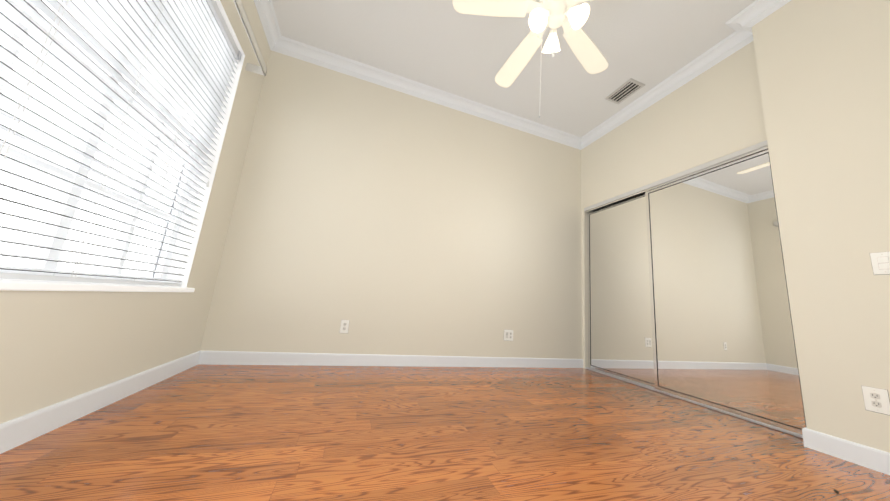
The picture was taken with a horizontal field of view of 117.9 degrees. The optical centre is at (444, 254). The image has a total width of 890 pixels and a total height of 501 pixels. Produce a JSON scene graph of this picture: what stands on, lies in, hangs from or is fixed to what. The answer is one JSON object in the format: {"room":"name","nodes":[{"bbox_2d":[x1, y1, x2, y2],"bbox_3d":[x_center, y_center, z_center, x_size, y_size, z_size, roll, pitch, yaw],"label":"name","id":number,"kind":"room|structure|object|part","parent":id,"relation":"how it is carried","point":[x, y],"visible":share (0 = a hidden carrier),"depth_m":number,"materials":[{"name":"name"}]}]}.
{"room":"empty bedroom","nodes":[
{"label":"empty bedroom","id":0,"kind":"room"},
{"bbox_2d":[0,0,269,423],"bbox_3d":[-1.377,-0.866,0.758,0.200,3.015,3.370,8,-11,-18],"label":"wall","id":1,"kind":"structure","parent":0,"point":[57,346],"depth_m":1.36,"materials":[{"name":"paint"}]},
{"bbox_2d":[0,350,203,453],"bbox_3d":[-1.398,0.577,0.533,0.015,0.102,3.300,8,-11,-18],"label":"baseboard","id":2,"kind":"structure","parent":1,"relation":"attached to","point":[18,431],"depth_m":1.19,"materials":[{"name":"white paint"}]},
{"bbox_2d":[0,0,244,291],"bbox_3d":[-1.467,-0.812,1.121,0.204,1.900,1.893,8,-11,-18],"label":"window","id":3,"kind":"structure","parent":1,"relation":"in","point":[192,52],"depth_m":1.29,"materials":[{"name":"white plastic"}]},
{"bbox_2d":[233,0,266,75],"bbox_3d":[-1.253,-1.674,1.309,0.143,0.070,1.962,8,-11,-18],"label":"curtain rod","id":4,"kind":"object","parent":1,"relation":"attached to","point":[261,69],"visible":1,"depth_m":1.98,"materials":[{"name":"white metal"}]},
{"bbox_2d":[254,0,281,47],"bbox_3d":[-1.109,-2.274,1.053,0.101,0.104,3.120,8,-11,-18],"label":"crown molding","id":5,"kind":"structure","parent":1,"relation":"attached to","point":[265,9],"depth_m":2.38,"materials":[{"name":"white paint"}]},
{"bbox_2d":[200,50,581,358],"bbox_3d":[0.129,-0.324,3.072,4.587,3.015,0.150,8,-11,-18],"label":"wall","id":6,"kind":"structure","parent":0,"point":[385,220],"depth_m":2.77,"materials":[{"name":"paint"}]},
{"bbox_2d":[339,320,349,332],"bbox_3d":[-0.930,0.666,2.478,0.075,0.122,0.009,8,-11,-18],"label":"electrical outlet","id":7,"kind":"object","parent":6,"relation":"attached to","point":[344,326],"visible":1,"depth_m":2.48,"materials":[{"name":"white plastic"}]},
{"bbox_2d":[200,351,582,367],"bbox_3d":[-0.129,1.070,2.690,3.849,0.102,0.015,8,-11,-18],"label":"baseboard","id":8,"kind":"structure","parent":6,"relation":"attached to","point":[210,357],"depth_m":2.51,"materials":[{"name":"white paint"}]},
{"bbox_2d":[269,36,585,149],"bbox_3d":[0.128,-1.793,3.155,3.837,0.104,0.101,8,-11,-18],"label":"crown molding","id":9,"kind":"structure","parent":6,"relation":"attached to","point":[290,47],"depth_m":3.01,"materials":[{"name":"white paint"}]},
{"bbox_2d":[504,329,512,340],"bbox_3d":[0.716,0.906,3.006,0.121,0.122,0.009,8,-11,-18],"label":"electrical outlet","id":10,"kind":"object","parent":6,"relation":"attached to","point":[508,335],"visible":1,"depth_m":3.00,"materials":[{"name":"white plastic"}]},
{"bbox_2d":[582,209,588,367],"bbox_3d":[1.957,0.408,3.486,0.388,2.035,0.042,8,-11,-18],"label":"door frame","id":11,"kind":"structure","parent":6,"relation":"attached to","point":[584,296],"depth_m":3.41,"materials":[{"name":"paint"}]},
{"bbox_2d":[0,364,889,500],"bbox_3d":[0.560,0.960,1.151,4.587,0.100,3.670,8,-11,-18],"label":"floor","id":12,"kind":"structure","parent":0,"point":[199,432],"depth_m":1.23,"materials":[{"name":"brown wood"}]},
{"bbox_2d":[584,140,802,438],"bbox_3d":[2.095,0.262,2.600,0.088,2.035,1.748,8,-11,-18],"label":"track rail","id":13,"kind":"object","parent":12,"relation":"on","point":[745,152],"visible":0.5,"depth_m":2.41,"materials":[{"name":"silver metal"}]},
{"bbox_2d":[272,0,755,136],"bbox_3d":[0.826,-2.096,1.694,4.587,0.100,3.670,8,-11,-18],"label":"ceiling","id":14,"kind":"structure","parent":0,"point":[444,45],"depth_m":2.48,"materials":[{"name":"white paint"}]},
{"bbox_2d":[453,0,607,117],"bbox_3d":[0.706,-1.429,1.806,1.341,1.190,1.297,8,-11,-18],"label":"ceiling fan","id":15,"kind":"object","parent":14,"relation":"hanging from","point":[569,16],"visible":1,"depth_m":1.84,"materials":[{"name":"white"}]},
{"bbox_3d":[0.669,-1.209,1.754,0.112,0.735,0.018,8,-11,-18],"label":"pull cord","id":16,"kind":"part","parent":15,"relation":"part of","materials":[{"name":"white plastic"}]},
{"bbox_2d":[605,78,644,104],"bbox_3d":[1.918,-1.735,2.864,0.206,0.014,0.302,8,-11,-18],"label":"ceiling vent","id":17,"kind":"object","parent":14,"relation":"in","point":[625,90],"visible":1,"depth_m":2.85,"materials":[{"name":"white metal"}]},
{"bbox_2d":[581,41,766,208],"bbox_3d":[2.360,-1.193,2.928,0.400,0.980,1.790,8,-11,-18],"label":"wall","id":18,"kind":"structure","parent":0,"point":[714,112],"depth_m":2.55,"materials":[{"name":"paint"}]},
{"bbox_2d":[587,194,654,387],"bbox_3d":[1.972,0.347,3.002,0.022,1.956,0.884,8,-11,-18],"label":"mirrored closet door","id":19,"kind":"structure","parent":18,"relation":"in","point":[619,328],"depth_m":3.00,"materials":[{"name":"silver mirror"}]},
{"bbox_2d":[752,0,889,452],"bbox_3d":[2.813,-0.428,1.172,0.700,3.015,1.580,8,-11,-18],"label":"wall","id":20,"kind":"structure","parent":0,"point":[823,67],"depth_m":1.57,"materials":[{"name":"paint"}]},
{"bbox_2d":[582,0,790,146],"bbox_3d":[2.345,-1.777,2.161,0.250,0.104,3.120,8,-11,-18],"label":"crown molding","id":21,"kind":"structure","parent":20,"relation":"attached to","point":[742,23],"depth_m":2.42,"materials":[{"name":"white paint"}]},
{"bbox_2d":[645,149,805,434],"bbox_3d":[2.202,0.232,2.239,0.022,1.956,0.933,8,-11,-18],"label":"mirrored closet door","id":22,"kind":"structure","parent":20,"relation":"in","point":[722,331],"depth_m":2.13,"materials":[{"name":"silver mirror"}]},
{"bbox_2d":[802,427,889,474],"bbox_3d":[2.345,0.955,0.831,0.015,0.102,1.565,8,-11,-18],"label":"baseboard","id":23,"kind":"structure","parent":20,"relation":"attached to","point":[878,460],"depth_m":1.42,"materials":[{"name":"white paint"}]},
{"bbox_2d":[861,385,889,415],"bbox_3d":[2.205,0.745,1.369,0.009,0.122,0.075,8,-11,-18],"label":"outlet","id":24,"kind":"object","parent":20,"relation":"attached to","point":[876,400],"visible":1,"depth_m":1.37,"materials":[{"name":"white plastic"}]},
{"bbox_2d":[870,252,889,274],"bbox_3d":[2.303,0.042,1.379,0.010,0.120,0.119,8,-11,-18],"label":"switch plate","id":25,"kind":"object","parent":20,"relation":"attached to","point":[880,261],"visible":1,"depth_m":1.41,"materials":[{"name":"white plastic"}]},
{"label":"outside","id":26,"kind":"structure","parent":0,"visible":0},
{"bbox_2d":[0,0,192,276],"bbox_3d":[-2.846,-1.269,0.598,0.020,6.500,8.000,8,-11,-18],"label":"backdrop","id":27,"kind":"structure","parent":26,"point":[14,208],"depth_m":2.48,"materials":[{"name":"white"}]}
]}

